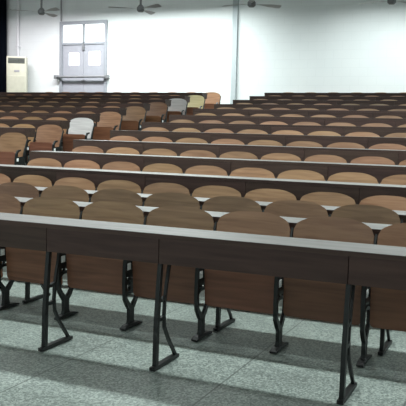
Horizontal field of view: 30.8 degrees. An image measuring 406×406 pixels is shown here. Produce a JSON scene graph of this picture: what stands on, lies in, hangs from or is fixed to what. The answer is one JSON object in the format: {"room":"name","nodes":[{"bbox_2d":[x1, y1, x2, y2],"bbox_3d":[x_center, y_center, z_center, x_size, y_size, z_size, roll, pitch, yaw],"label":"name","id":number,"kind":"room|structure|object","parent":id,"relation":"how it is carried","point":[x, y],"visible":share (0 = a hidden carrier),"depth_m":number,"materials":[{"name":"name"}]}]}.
{"room":"lecture hall","nodes":[
{"label":"lecture hall","id":0,"kind":"room"},
{"bbox_2d":[0,147,405,405],"bbox_3d":[-2.768,-0.165,8.832,18.700,1.699,19.750,4,6,24],"label":"floor","id":1,"kind":"structure","parent":0,"point":[103,364],"depth_m":4.29,"materials":[{"name":"grey stone"}]},
{"bbox_2d":[0,173,10,183],"bbox_3d":[-2.315,0.091,7.769,0.530,0.810,0.334,4,6,24],"label":"seat","id":2,"kind":"object","parent":1,"relation":"on","point":[3,178],"visible":0.24,"depth_m":7.79,"materials":[{"name":"brown wood"}]},
{"bbox_2d":[0,193,20,277],"bbox_3d":[-1.649,0.336,5.482,0.530,0.810,0.334,4,6,24],"label":"seat","id":3,"kind":"object","parent":1,"relation":"on","point":[8,203],"visible":0.27,"depth_m":5.51,"materials":[{"name":"brown wood"}]},
{"bbox_2d":[0,133,27,164],"bbox_3d":[-2.910,-0.643,10.982,0.562,0.810,0.334,4,6,24],"label":"seat","id":4,"kind":"object","parent":1,"relation":"on","point":[13,146],"visible":0.88,"depth_m":11.00,"materials":[{"name":"brown wood"}]},
{"bbox_2d":[6,56,27,91],"bbox_3d":[-5.053,-3.083,20.052,0.520,1.765,0.294,1,6,-4],"label":"air conditioner","id":5,"kind":"object","parent":1,"relation":"on","point":[16,66],"visible":0.59,"depth_m":19.88,"materials":[{"name":"beige plastic"}]},
{"bbox_2d":[8,58,24,63],"bbox_3d":[-5.019,-3.830,19.848,0.445,0.145,0.014,1,6,-4],"label":"vent","id":6,"kind":"object","parent":5,"relation":"attached to","point":[10,60],"depth_m":19.84,"materials":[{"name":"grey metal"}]},
{"bbox_2d":[0,127,35,164],"bbox_3d":[-3.435,-0.812,11.534,1.770,0.756,0.345,4,6,24],"label":"desk","id":7,"kind":"object","parent":1,"relation":"on","point":[28,132],"visible":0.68,"depth_m":11.15,"materials":[{"name":"brown wood"}]},
{"bbox_2d":[0,182,38,197],"bbox_3d":[-1.745,0.230,6.519,0.530,0.810,0.334,4,6,24],"label":"seat","id":8,"kind":"object","parent":1,"relation":"on","point":[15,189],"visible":0.21,"depth_m":6.60,"materials":[{"name":"brown wood"}]},
{"bbox_2d":[13,124,35,160],"bbox_3d":[-3.018,-0.881,12.013,0.530,0.810,0.334,4,6,24],"label":"seat","id":9,"kind":"object","parent":1,"relation":"on","point":[18,125],"visible":0.2,"depth_m":12.07,"materials":[{"name":"brown wood"}]},
{"bbox_2d":[13,175,51,186],"bbox_3d":[-1.842,0.124,7.556,0.530,0.810,0.334,4,6,24],"label":"seat","id":10,"kind":"object","parent":1,"relation":"on","point":[34,180],"visible":0.09,"depth_m":7.64,"materials":[{"name":"brown wood"}]},
{"bbox_2d":[23,117,42,119],"bbox_3d":[-3.111,-1.119,13.037,0.530,0.810,0.334,4,6,24],"label":"seat","id":11,"kind":"object","parent":1,"relation":"on","point":[26,118],"visible":0.07,"depth_m":13.13,"materials":[{"name":"brown wood"}]},
{"bbox_2d":[0,119,70,129],"bbox_3d":[-3.292,-1.034,12.451,2.290,0.756,0.345,4,6,24],"label":"desk","id":12,"kind":"object","parent":1,"relation":"on","point":[64,124],"visible":0.52,"depth_m":12.05,"materials":[{"name":"brown wood"}]},
{"bbox_2d":[0,196,79,309],"bbox_3d":[-1.175,0.369,5.269,0.530,0.810,0.334,4,6,24],"label":"seat","id":13,"kind":"object","parent":1,"relation":"on","point":[25,265],"visible":0.47,"depth_m":5.27,"materials":[{"name":"brown wood"}]},
{"bbox_2d":[26,158,61,166],"bbox_3d":[-1.936,-0.113,8.580,0.530,0.810,0.334,4,6,24],"label":"seat","id":14,"kind":"object","parent":1,"relation":"on","point":[47,162],"visible":0.11,"depth_m":8.67,"materials":[{"name":"brown wood"}]},
{"bbox_2d":[25,125,63,163],"bbox_3d":[-2.530,-0.848,11.793,0.562,0.810,0.334,4,6,24],"label":"seat","id":15,"kind":"object","parent":1,"relation":"on","point":[48,137],"visible":0.74,"depth_m":11.81,"materials":[{"name":"brown wood"}]},
{"bbox_2d":[0,112,100,121],"bbox_3d":[-3.386,-1.271,13.475,3.330,0.756,0.345,4,6,24],"label":"desk","id":16,"kind":"object","parent":1,"relation":"on","point":[69,116],"visible":0.53,"depth_m":12.99,"materials":[{"name":"brown wood"}]},
{"bbox_2d":[35,117,67,140],"bbox_3d":[-2.638,-1.086,12.824,0.530,0.810,0.334,4,6,24],"label":"seat","id":17,"kind":"object","parent":1,"relation":"on","point":[52,118],"visible":0.1,"depth_m":12.89,"materials":[{"name":"brown wood"}]},
{"bbox_2d":[0,106,126,115],"bbox_3d":[-3.243,-1.492,14.392,3.850,0.756,0.345,4,6,24],"label":"desk","id":18,"kind":"object","parent":1,"relation":"on","point":[122,111],"visible":0.41,"depth_m":13.93,"materials":[{"name":"brown wood"}]},
{"bbox_2d":[39,185,88,201],"bbox_3d":[-1.272,0.263,6.306,0.530,0.810,0.334,4,6,24],"label":"seat","id":19,"kind":"object","parent":1,"relation":"on","point":[73,193],"visible":0.14,"depth_m":6.39,"materials":[{"name":"brown wood"}]},
{"bbox_2d":[52,177,95,189],"bbox_3d":[-1.369,0.157,7.343,0.530,0.810,0.334,4,6,24],"label":"seat","id":20,"kind":"object","parent":1,"relation":"on","point":[85,184],"visible":0.07,"depth_m":7.42,"materials":[{"name":"brown wood"}]},
{"bbox_2d":[0,102,150,110],"bbox_3d":[-3.337,-1.716,15.418,4.890,0.756,0.345,4,6,24],"label":"desk","id":21,"kind":"object","parent":1,"relation":"on","point":[146,107],"visible":0.39,"depth_m":14.88,"materials":[{"name":"brown wood"}]},
{"bbox_2d":[61,118,94,151],"bbox_3d":[-2.151,-1.053,12.604,0.562,0.810,0.334,4,6,24],"label":"seat","id":22,"kind":"object","parent":1,"relation":"on","point":[80,128],"visible":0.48,"depth_m":12.62,"materials":[{"name":"grey wood"}]},
{"bbox_2d":[62,160,99,168],"bbox_3d":[-1.463,-0.081,8.367,0.530,0.810,0.334,4,6,24],"label":"seat","id":23,"kind":"object","parent":1,"relation":"on","point":[86,164],"visible":0.09,"depth_m":8.46,"materials":[{"name":"brown wood"}]},
{"bbox_2d":[0,98,171,106],"bbox_3d":[-3.195,-1.923,16.337,5.410,0.756,0.345,4,6,24],"label":"desk","id":24,"kind":"object","parent":1,"relation":"on","point":[146,101],"visible":0.34,"depth_m":15.80,"materials":[{"name":"brown wood"}]},
{"bbox_2d":[72,146,103,152],"bbox_3d":[-1.556,-0.318,9.391,0.530,0.810,0.334,4,6,24],"label":"seat","id":25,"kind":"object","parent":1,"relation":"on","point":[91,149],"visible":0.06,"depth_m":9.48,"materials":[{"name":"brown wood"}]},
{"bbox_2d":[0,95,189,102],"bbox_3d":[-3.289,-2.147,17.362,6.450,0.756,0.345,4,6,24],"label":"desk","id":26,"kind":"object","parent":1,"relation":"on","point":[187,98],"visible":0.37,"depth_m":16.89,"materials":[{"name":"brown wood"}]},
{"bbox_2d":[54,201,144,319],"bbox_3d":[-0.702,0.402,5.055,0.530,0.810,0.334,4,6,24],"label":"seat","id":27,"kind":"object","parent":1,"relation":"on","point":[100,274],"visible":0.44,"depth_m":5.05,"materials":[{"name":"brown wood"}]},
{"bbox_2d":[0,92,207,98],"bbox_3d":[-2.982,-2.343,18.207,6.610,0.756,0.345,4,6,24],"label":"desk","id":28,"kind":"object","parent":1,"relation":"on","point":[204,95],"visible":0.34,"depth_m":17.76,"materials":[{"name":"brown wood"}]},
{"bbox_2d":[68,189,142,286],"bbox_3d":[-0.799,0.296,6.093,0.530,0.810,0.334,4,6,24],"label":"seat","id":29,"kind":"object","parent":1,"relation":"on","point":[121,195],"visible":0.13,"depth_m":6.18,"materials":[{"name":"brown wood"}]},
{"bbox_2d":[93,112,121,139],"bbox_3d":[-1.771,-1.258,13.415,0.562,0.810,0.334,4,6,24],"label":"seat","id":30,"kind":"object","parent":1,"relation":"on","point":[108,121],"visible":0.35,"depth_m":13.43,"materials":[{"name":"brown wood"}]},
{"bbox_2d":[95,180,141,193],"bbox_3d":[-0.896,0.190,7.130,0.530,0.810,0.334,4,6,24],"label":"seat","id":31,"kind":"object","parent":1,"relation":"on","point":[110,184],"visible":0.1,"depth_m":7.22,"materials":[{"name":"brown wood"}]},
{"bbox_2d":[101,162,140,170],"bbox_3d":[-0.990,-0.048,8.154,0.530,0.810,0.334,4,6,24],"label":"seat","id":32,"kind":"object","parent":1,"relation":"on","point":[125,166],"visible":0.06,"depth_m":8.25,"materials":[{"name":"brown wood"}]},
{"bbox_2d":[106,147,139,154],"bbox_3d":[-1.083,-0.285,9.178,0.530,0.810,0.334,4,6,24],"label":"seat","id":33,"kind":"object","parent":1,"relation":"on","point":[118,150],"visible":0.09,"depth_m":9.27,"materials":[{"name":"brown wood"}]},
{"bbox_2d":[110,136,138,140],"bbox_3d":[-1.177,-0.523,10.202,0.530,0.810,0.334,4,6,24],"label":"seat","id":34,"kind":"object","parent":1,"relation":"on","point":[117,138],"visible":0.07,"depth_m":10.30,"materials":[{"name":"brown wood"}]},
{"bbox_2d":[120,106,146,130],"bbox_3d":[-1.392,-1.462,14.226,0.562,0.810,0.334,4,6,24],"label":"seat","id":35,"kind":"object","parent":1,"relation":"on","point":[135,115],"visible":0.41,"depth_m":14.23,"materials":[{"name":"brown wood"}]},
{"bbox_2d":[142,127,168,131],"bbox_3d":[-0.798,-0.728,11.013,0.530,0.810,0.334,4,6,24],"label":"seat","id":36,"kind":"object","parent":1,"relation":"on","point":[148,128],"visible":0.06,"depth_m":11.11,"materials":[{"name":"brown wood"}]},
{"bbox_2d":[145,102,167,121],"bbox_3d":[-1.013,-1.653,15.038,0.562,0.810,0.334,4,6,24],"label":"seat","id":37,"kind":"object","parent":1,"relation":"on","point":[158,111],"visible":0.39,"depth_m":15.07,"materials":[{"name":"brown wood"}]},
{"bbox_2d":[142,137,172,142],"bbox_3d":[-0.704,-0.490,9.989,0.530,0.810,0.334,4,6,24],"label":"seat","id":38,"kind":"object","parent":1,"relation":"on","point":[149,139],"visible":0.07,"depth_m":10.09,"materials":[{"name":"brown wood"}]},
{"bbox_2d":[142,149,176,155],"bbox_3d":[-0.610,-0.253,8.965,0.530,0.810,0.334,4,6,24],"label":"seat","id":39,"kind":"object","parent":1,"relation":"on","point":[163,152],"visible":0.11,"depth_m":9.05,"materials":[{"name":"brown wood"}]},
{"bbox_2d":[141,163,182,190],"bbox_3d":[-0.516,-0.015,7.941,0.530,0.810,0.334,4,6,24],"label":"seat","id":40,"kind":"object","parent":1,"relation":"on","point":[159,167],"visible":0.09,"depth_m":8.03,"materials":[{"name":"brown wood"}]},
{"bbox_2d":[127,192,199,293],"bbox_3d":[-0.326,0.328,5.879,0.530,0.810,0.334,4,6,24],"label":"seat","id":41,"kind":"object","parent":1,"relation":"on","point":[161,199],"visible":0.09,"depth_m":5.97,"materials":[{"name":"brown wood"}]},
{"bbox_2d":[141,183,189,194],"bbox_3d":[-0.423,0.222,6.917,0.530,0.810,0.334,4,6,24],"label":"seat","id":42,"kind":"object","parent":1,"relation":"on","point":[154,188],"visible":0.09,"depth_m":7.02,"materials":[{"name":"brown wood"}]},
{"bbox_2d":[119,206,214,330],"bbox_3d":[-0.229,0.434,4.842,0.530,0.810,0.334,4,6,24],"label":"seat","id":43,"kind":"object","parent":1,"relation":"on","point":[143,274],"visible":0.59,"depth_m":4.84,"materials":[{"name":"brown wood"}]},
{"bbox_2d":[166,98,187,121],"bbox_3d":[-0.633,-1.844,15.850,0.562,0.810,0.334,4,6,24],"label":"seat","id":44,"kind":"object","parent":1,"relation":"on","point":[178,106],"visible":0.31,"depth_m":15.88,"materials":[{"name":"grey wood"}]},
{"bbox_2d":[170,120,193,122],"bbox_3d":[-0.418,-0.933,11.823,0.530,0.810,0.334,4,6,24],"label":"seat","id":45,"kind":"object","parent":1,"relation":"on","point":[173,121],"visible":0.06,"depth_m":11.92,"materials":[{"name":"brown wood"}]},
{"bbox_2d":[172,128,199,131],"bbox_3d":[-0.324,-0.695,10.799,0.530,0.810,0.334,4,6,24],"label":"seat","id":46,"kind":"object","parent":1,"relation":"on","point":[178,129],"visible":0.06,"depth_m":10.90,"materials":[{"name":"brown wood"}]},
{"bbox_2d":[175,138,207,143],"bbox_3d":[-0.231,-0.458,9.775,0.530,0.810,0.334,4,6,24],"label":"seat","id":47,"kind":"object","parent":1,"relation":"on","point":[183,140],"visible":0.05,"depth_m":9.87,"materials":[{"name":"brown wood"}]},
{"bbox_2d":[186,95,204,114],"bbox_3d":[-0.254,-2.035,16.662,0.562,0.810,0.334,4,6,24],"label":"seat","id":48,"kind":"object","parent":1,"relation":"on","point":[196,101],"visible":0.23,"depth_m":16.70,"materials":[{"name":"yellow wood"}]},
{"bbox_2d":[180,150,216,157],"bbox_3d":[-0.137,-0.220,8.751,0.530,0.810,0.334,4,6,24],"label":"seat","id":49,"kind":"object","parent":1,"relation":"on","point":[191,153],"visible":0.07,"depth_m":8.84,"materials":[{"name":"brown wood"}]},
{"bbox_2d":[0,212,405,404],"bbox_3d":[-0.514,0.513,4.303,4.740,0.756,0.345,4,6,24],"label":"desk","id":50,"kind":"object","parent":1,"relation":"on","point":[350,264],"visible":1,"depth_m":3.96,"materials":[{"name":"brown wood"}]},
{"bbox_2d":[0,164,405,203],"bbox_3d":[-0.056,0.115,7.066,5.180,0.756,0.345,4,6,24],"label":"desk","id":51,"kind":"object","parent":1,"relation":"on","point":[358,192],"visible":0.42,"depth_m":6.87,"materials":[{"name":"brown wood"}]},
{"bbox_2d":[15,197,391,355],"bbox_3d":[-0.611,0.407,5.341,4.740,0.756,0.345,4,6,24],"label":"desk","id":52,"kind":"object","parent":1,"relation":"on","point":[376,228],"visible":0.18,"depth_m":4.90,"materials":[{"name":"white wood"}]},
{"bbox_2d":[183,165,227,175],"bbox_3d":[-0.043,0.018,7.727,0.530,0.810,0.334,4,6,24],"label":"seat","id":53,"kind":"object","parent":1,"relation":"on","point":[202,169],"visible":0.09,"depth_m":7.82,"materials":[{"name":"brown wood"}]},
{"bbox_2d":[199,120,224,123],"bbox_3d":[0.055,-0.900,11.610,0.530,0.810,0.334,4,6,24],"label":"seat","id":54,"kind":"object","parent":1,"relation":"on","point":[205,121],"visible":0.05,"depth_m":11.70,"materials":[{"name":"brown wood"}]},
{"bbox_2d":[204,92,220,108],"bbox_3d":[0.125,-2.226,17.475,0.562,0.810,0.334,4,6,24],"label":"seat","id":55,"kind":"object","parent":1,"relation":"on","point":[213,98],"visible":0.22,"depth_m":17.52,"materials":[{"name":"brown wood"}]},
{"bbox_2d":[190,186,241,197],"bbox_3d":[0.050,0.255,6.703,0.530,0.810,0.334,4,6,24],"label":"seat","id":56,"kind":"object","parent":1,"relation":"on","point":[205,191],"visible":0.12,"depth_m":6.81,"materials":[{"name":"brown wood"}]},
{"bbox_2d":[29,151,405,182],"bbox_3d":[0.324,-0.090,7.877,5.180,0.756,0.345,4,6,24],"label":"desk","id":57,"kind":"object","parent":1,"relation":"on","point":[276,167],"visible":0.44,"depth_m":7.75,"materials":[{"name":"brown wood"}]},
{"bbox_2d":[205,129,232,132],"bbox_3d":[0.149,-0.662,10.586,0.530,0.810,0.334,4,6,24],"label":"seat","id":58,"kind":"object","parent":1,"relation":"on","point":[209,130],"visible":0.04,"depth_m":10.68,"materials":[{"name":"brown wood"}]},
{"bbox_2d":[36,187,405,222],"bbox_3d":[-0.708,0.301,6.378,5.780,0.756,0.345,4,6,24],"label":"desk","id":59,"kind":"object","parent":1,"relation":"on","point":[402,214],"visible":0.07,"depth_m":5.90,"materials":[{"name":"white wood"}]},
{"bbox_2d":[211,139,244,144],"bbox_3d":[0.242,-0.425,9.562,0.530,0.810,0.334,4,6,24],"label":"seat","id":60,"kind":"object","parent":1,"relation":"on","point":[219,141],"visible":0.06,"depth_m":9.65,"materials":[{"name":"brown wood"}]},
{"bbox_2d":[200,196,261,212],"bbox_3d":[0.147,0.361,5.666,0.530,0.810,0.334,4,6,24],"label":"seat","id":61,"kind":"object","parent":1,"relation":"on","point":[229,204],"visible":0.09,"depth_m":5.77,"materials":[{"name":"brown wood"}]},
{"bbox_2d":[219,152,257,158],"bbox_3d":[0.336,-0.187,8.538,0.530,0.810,0.334,4,6,24],"label":"seat","id":62,"kind":"object","parent":1,"relation":"on","point":[236,155],"visible":0.09,"depth_m":8.63,"materials":[{"name":"brown wood"}]},
{"bbox_2d":[73,140,405,164],"bbox_3d":[0.467,-0.311,8.794,4.660,0.756,0.345,4,6,24],"label":"desk","id":63,"kind":"object","parent":1,"relation":"on","point":[348,154],"visible":0.36,"depth_m":8.60,"materials":[{"name":"brown wood"}]},
{"bbox_2d":[191,211,290,341],"bbox_3d":[0.244,0.467,4.629,0.530,0.810,0.334,4,6,24],"label":"seat","id":64,"kind":"object","parent":1,"relation":"on","point":[223,289],"visible":0.54,"depth_m":4.61,"materials":[{"name":"brown wood"}]},
{"bbox_2d":[229,121,254,123],"bbox_3d":[0.528,-0.867,11.397,0.530,0.810,0.334,4,6,24],"label":"seat","id":65,"kind":"object","parent":1,"relation":"on","point":[233,122],"visible":0.08,"depth_m":11.49,"materials":[{"name":"brown wood"}]},
{"bbox_2d":[228,168,274,177],"bbox_3d":[0.430,0.050,7.514,0.530,0.810,0.334,4,6,24],"label":"seat","id":66,"kind":"object","parent":1,"relation":"on","point":[241,172],"visible":0.04,"depth_m":7.61,"materials":[{"name":"brown wood"}]},
{"bbox_2d":[238,129,267,133],"bbox_3d":[0.622,-0.630,10.373,0.530,0.810,0.334,4,6,24],"label":"seat","id":67,"kind":"object","parent":1,"relation":"on","point":[248,131],"visible":0.09,"depth_m":10.47,"materials":[{"name":"brown wood"}]},
{"bbox_2d":[110,130,405,148],"bbox_3d":[0.846,-0.516,9.605,4.660,0.756,0.345,4,6,24],"label":"desk","id":68,"kind":"object","parent":1,"relation":"on","point":[367,142],"visible":0.34,"depth_m":9.48,"materials":[{"name":"brown wood"}]},
{"bbox_2d":[248,140,282,145],"bbox_3d":[0.716,-0.392,9.349,0.530,0.810,0.334,4,6,24],"label":"seat","id":69,"kind":"object","parent":1,"relation":"on","point":[257,142],"visible":0.06,"depth_m":9.44,"materials":[{"name":"brown wood"}]},
{"bbox_2d":[245,189,296,201],"bbox_3d":[0.524,0.288,6.490,0.530,0.810,0.334,4,6,24],"label":"seat","id":70,"kind":"object","parent":1,"relation":"on","point":[264,195],"visible":0.12,"depth_m":6.59,"materials":[{"name":"brown wood"}]},
{"bbox_2d":[142,122,405,136],"bbox_3d":[1.225,-0.721,10.416,4.660,0.756,0.345,4,6,24],"label":"desk","id":71,"kind":"object","parent":1,"relation":"on","point":[202,127],"visible":0.37,"depth_m":10.34,"materials":[{"name":"brown wood"}]},
{"bbox_2d":[261,121,287,124],"bbox_3d":[1.001,-0.835,11.184,0.530,0.810,0.334,4,6,24],"label":"seat","id":72,"kind":"object","parent":1,"relation":"on","point":[268,122],"visible":0.02,"depth_m":11.27,"materials":[{"name":"brown wood"}]},
{"bbox_2d":[260,153,300,160],"bbox_3d":[0.809,-0.155,8.325,0.530,0.810,0.334,4,6,24],"label":"seat","id":73,"kind":"object","parent":1,"relation":"on","point":[273,156],"visible":0.06,"depth_m":8.42,"materials":[{"name":"brown wood"}]},
{"bbox_2d":[169,115,405,126],"bbox_3d":[1.368,-0.942,11.333,4.140,0.756,0.345,4,6,24],"label":"desk","id":74,"kind":"object","parent":1,"relation":"on","point":[323,121],"visible":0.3,"depth_m":11.19,"materials":[{"name":"brown wood"}]},
{"bbox_2d":[272,130,303,134],"bbox_3d":[1.095,-0.597,10.160,0.530,0.810,0.334,4,6,24],"label":"seat","id":75,"kind":"object","parent":1,"relation":"on","point":[283,132],"visible":0.09,"depth_m":10.25,"materials":[{"name":"brown wood"}]},
{"bbox_2d":[280,114,303,116],"bbox_3d":[1.381,-1.040,11.995,0.530,0.810,0.334,4,6,24],"label":"seat","id":76,"kind":"object","parent":1,"relation":"on","point":[286,115],"visible":0.05,"depth_m":12.09,"materials":[{"name":"brown wood"}]},
{"bbox_2d":[262,200,327,217],"bbox_3d":[0.621,0.394,5.453,0.530,0.810,0.334,4,6,24],"label":"seat","id":77,"kind":"object","parent":1,"relation":"on","point":[284,208],"visible":0.11,"depth_m":5.54,"materials":[{"name":"brown wood"}]},
{"bbox_2d":[193,109,405,118],"bbox_3d":[1.748,-1.147,12.144,4.140,0.756,0.345,4,6,24],"label":"desk","id":78,"kind":"object","parent":1,"relation":"on","point":[219,112],"visible":0.36,"depth_m":12.03,"materials":[{"name":"brown wood"}]},
{"bbox_2d":[276,170,324,180],"bbox_3d":[0.903,0.083,7.301,0.530,0.810,0.334,4,6,24],"label":"seat","id":79,"kind":"object","parent":1,"relation":"on","point":[290,174],"visible":0.08,"depth_m":7.39,"materials":[{"name":"brown wood"}]},
{"bbox_2d":[286,141,322,146],"bbox_3d":[1.189,-0.359,9.136,0.530,0.810,0.334,4,6,24],"label":"seat","id":80,"kind":"object","parent":1,"relation":"on","point":[297,143],"visible":0.06,"depth_m":9.23,"materials":[{"name":"brown wood"}]},
{"bbox_2d":[293,122,320,125],"bbox_3d":[1.475,-0.802,10.971,0.530,0.810,0.334,4,6,24],"label":"seat","id":81,"kind":"object","parent":1,"relation":"on","point":[298,123],"visible":0.05,"depth_m":11.06,"materials":[{"name":"brown wood"}]},
{"bbox_2d":[214,104,405,110],"bbox_3d":[2.127,-1.338,12.956,4.140,0.756,0.345,4,6,24],"label":"desk","id":82,"kind":"object","parent":1,"relation":"on","point":[236,106],"visible":0.3,"depth_m":12.89,"materials":[{"name":"brown wood"}]},
{"bbox_2d":[233,100,405,105],"bbox_3d":[2.506,-1.529,13.768,4.140,0.756,0.345,4,6,24],"label":"desk","id":83,"kind":"object","parent":1,"relation":"on","point":[280,102],"visible":0.33,"depth_m":13.75,"materials":[{"name":"brown wood"}]},
{"bbox_2d":[269,216,373,353],"bbox_3d":[0.717,0.500,4.416,0.530,0.810,0.334,4,6,24],"label":"seat","id":84,"kind":"object","parent":1,"relation":"on","point":[307,299],"visible":0.53,"depth_m":4.40,"materials":[{"name":"brown wood"}]},
{"bbox_2d":[308,131,340,135],"bbox_3d":[1.568,-0.564,9.947,0.530,0.810,0.334,4,6,24],"label":"seat","id":85,"kind":"object","parent":1,"relation":"on","point":[321,133],"visible":0.02,"depth_m":10.04,"materials":[{"name":"brown wood"}]},
{"bbox_2d":[304,155,346,180],"bbox_3d":[1.282,-0.122,8.112,0.530,0.810,0.334,4,6,24],"label":"seat","id":86,"kind":"object","parent":1,"relation":"on","point":[315,158],"visible":0.07,"depth_m":8.20,"materials":[{"name":"brown wood"}]},
{"bbox_2d":[249,96,405,100],"bbox_3d":[2.649,-1.736,14.687,3.620,0.756,0.345,4,6,24],"label":"desk","id":87,"kind":"object","parent":1,"relation":"on","point":[371,98],"visible":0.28,"depth_m":14.60,"materials":[{"name":"brown wood"}]},
{"bbox_2d":[300,192,355,206],"bbox_3d":[0.997,0.321,6.277,0.530,0.810,0.334,4,6,24],"label":"seat","id":88,"kind":"object","parent":1,"relation":"on","point":[321,198],"visible":0.1,"depth_m":6.37,"materials":[{"name":"brown wood"}]},
{"bbox_2d":[264,93,405,96],"bbox_3d":[3.028,-1.927,15.499,3.620,0.756,0.345,4,6,24],"label":"desk","id":89,"kind":"object","parent":1,"relation":"on","point":[266,94],"visible":0.32,"depth_m":15.43,"materials":[{"name":"brown wood"}]},
{"bbox_2d":[326,123,354,125],"bbox_3d":[1.948,-0.769,10.758,0.530,0.810,0.334,4,6,24],"label":"seat","id":90,"kind":"object","parent":1,"relation":"on","point":[331,124],"visible":0.05,"depth_m":10.85,"materials":[{"name":"brown wood"}]},
{"bbox_2d":[326,142,364,148],"bbox_3d":[1.662,-0.327,8.923,0.530,0.810,0.334,4,6,24],"label":"seat","id":91,"kind":"object","parent":1,"relation":"on","point":[339,144],"visible":0.07,"depth_m":9.02,"materials":[{"name":"brown wood"}]},
{"bbox_2d":[326,172,377,183],"bbox_3d":[1.376,0.116,7.088,0.530,0.810,0.334,4,6,24],"label":"seat","id":92,"kind":"object","parent":1,"relation":"on","point":[354,177],"visible":0.07,"depth_m":7.18,"materials":[{"name":"brown wood"}]},
{"bbox_2d":[342,115,367,117],"bbox_3d":[2.327,-0.974,11.568,0.530,0.810,0.334,4,6,24],"label":"seat","id":93,"kind":"object","parent":1,"relation":"on","point":[348,116],"visible":0.02,"depth_m":11.66,"materials":[{"name":"brown wood"}]},
{"bbox_2d":[345,132,379,136],"bbox_3d":[2.041,-0.531,9.734,0.530,0.810,0.334,4,6,24],"label":"seat","id":94,"kind":"object","parent":1,"relation":"on","point":[359,134],"visible":0.02,"depth_m":9.82,"materials":[{"name":"brown wood"}]},
{"bbox_2d":[329,204,402,224],"bbox_3d":[1.108,0.428,5.233,0.562,0.810,0.334,4,6,24],"label":"seat","id":95,"kind":"object","parent":1,"relation":"on","point":[359,212],"visible":0.11,"depth_m":5.32,"materials":[{"name":"brown wood"}]},
{"bbox_2d":[350,156,394,183],"bbox_3d":[1.756,-0.089,7.899,0.530,0.810,0.334,4,6,24],"label":"seat","id":96,"kind":"object","parent":1,"relation":"on","point":[368,159],"visible":0.09,"depth_m":7.99,"materials":[{"name":"brown wood"}]},
{"bbox_2d":[362,123,391,126],"bbox_3d":[2.421,-0.736,10.544,0.530,0.810,0.334,4,6,24],"label":"seat","id":97,"kind":"object","parent":1,"relation":"on","point":[369,124],"visible":0.06,"depth_m":10.64,"materials":[{"name":"brown wood"}]},
{"bbox_2d":[356,223,405,367],"bbox_3d":[1.205,0.534,4.196,0.562,0.810,0.334,4,6,24],"label":"seat","id":98,"kind":"object","parent":1,"relation":"on","point":[385,308],"visible":0.66,"depth_m":4.20,"materials":[{"name":"brown wood"}]},
{"bbox_2d":[360,195,405,210],"bbox_3d":[1.484,0.354,6.057,0.562,0.810,0.334,4,6,24],"label":"seat","id":99,"kind":"object","parent":1,"relation":"on","point":[398,203],"visible":0.05,"depth_m":6.16,"materials":[{"name":"brown wood"}]},
{"bbox_2d":[369,144,405,149],"bbox_3d":[2.150,-0.293,8.703,0.562,0.810,0.334,4,6,24],"label":"seat","id":100,"kind":"object","parent":1,"relation":"on","point":[377,146],"visible":0.06,"depth_m":8.80,"materials":[{"name":"brown wood"}]},
{"bbox_2d":[379,175,405,184],"bbox_3d":[1.864,0.149,6.868,0.562,0.810,0.334,4,6,24],"label":"seat","id":101,"kind":"object","parent":1,"relation":"on","point":[395,179],"visible":0.06,"depth_m":7.01,"materials":[{"name":"brown wood"}]},
{"bbox_2d":[384,133,405,137],"bbox_3d":[2.529,-0.498,9.514,0.562,0.810,0.334,4,6,24],"label":"seat","id":102,"kind":"object","parent":1,"relation":"on","point":[398,135],"visible":0.06,"depth_m":9.64,"materials":[{"name":"brown wood"}]},
{"bbox_2d":[7,0,405,103],"bbox_3d":[1.415,-2.737,17.722,19.100,5.250,0.250,4,6,24],"label":"wall","id":103,"kind":"structure","parent":0,"point":[298,46],"depth_m":17.85,"materials":[{"name":"white paint"}]},
{"bbox_2d":[0,0,6,91],"bbox_3d":[-6.213,-4.072,20.871,1.770,3.456,0.142,4,6,24],"label":"curtain","id":104,"kind":"object","parent":103,"relation":"attached to","point":[3,3],"visible":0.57,"depth_m":20.53,"materials":[{"name":"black fabric"}]},
{"bbox_2d":[15,0,20,55],"bbox_3d":[-5.114,-4.016,20.402,0.120,3.545,0.090,4,6,24],"label":"pipe","id":105,"kind":"object","parent":103,"relation":"attached to","point":[17,46],"visible":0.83,"depth_m":20.29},
{"bbox_2d":[54,20,109,91],"bbox_3d":[-3.202,-3.464,19.612,1.668,2.701,0.270,4,6,24],"label":"door","id":106,"kind":"structure","parent":103,"relation":"in","point":[83,45],"depth_m":19.58,"materials":[{"name":"grey paint"}]},
{"bbox_2d":[230,0,238,103],"bbox_3d":[0.759,-3.611,17.768,0.130,3.551,0.070,4,6,24],"label":"trim","id":107,"kind":"structure","parent":103,"relation":"attached to","point":[235,7],"depth_m":17.73,"materials":[{"name":"grey paint"}]},
{"bbox_3d":[-2.650,-4.644,8.407,19.100,0.200,20.200,4,6,24],"label":"ceiling","id":108,"kind":"structure","parent":0,"visible":0},
{"bbox_2d":[10,0,59,16],"bbox_3d":[-3.165,-4.500,14.901,1.103,1.399,1.033,4,6,24],"label":"ceiling fan","id":109,"kind":"object","parent":108,"relation":"hanging from","point":[41,11],"visible":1,"depth_m":14.83,"materials":[{"name":"grey metal"}]},
{"bbox_2d":[108,0,161,14],"bbox_3d":[-1.117,-4.386,14.255,1.110,1.399,1.010,4,6,24],"label":"ceiling fan","id":110,"kind":"object","parent":108,"relation":"hanging from","point":[140,8],"visible":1,"depth_m":14.17,"materials":[{"name":"grey metal"}]},
{"bbox_2d":[222,0,280,7],"bbox_3d":[0.787,-4.244,13.289,1.040,1.399,1.100,4,6,24],"label":"ceiling fan","id":111,"kind":"object","parent":108,"relation":"hanging from","point":[251,3],"visible":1,"depth_m":13.46,"materials":[{"name":"grey metal"}]},
{"bbox_2d":[360,0,405,4],"bbox_3d":[3.173,-4.118,12.610,1.076,1.399,1.076,4,6,24],"label":"ceiling fan","id":112,"kind":"object","parent":108,"relation":"hanging from","point":[390,2],"visible":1,"depth_m":12.73,"materials":[{"name":"grey metal"}]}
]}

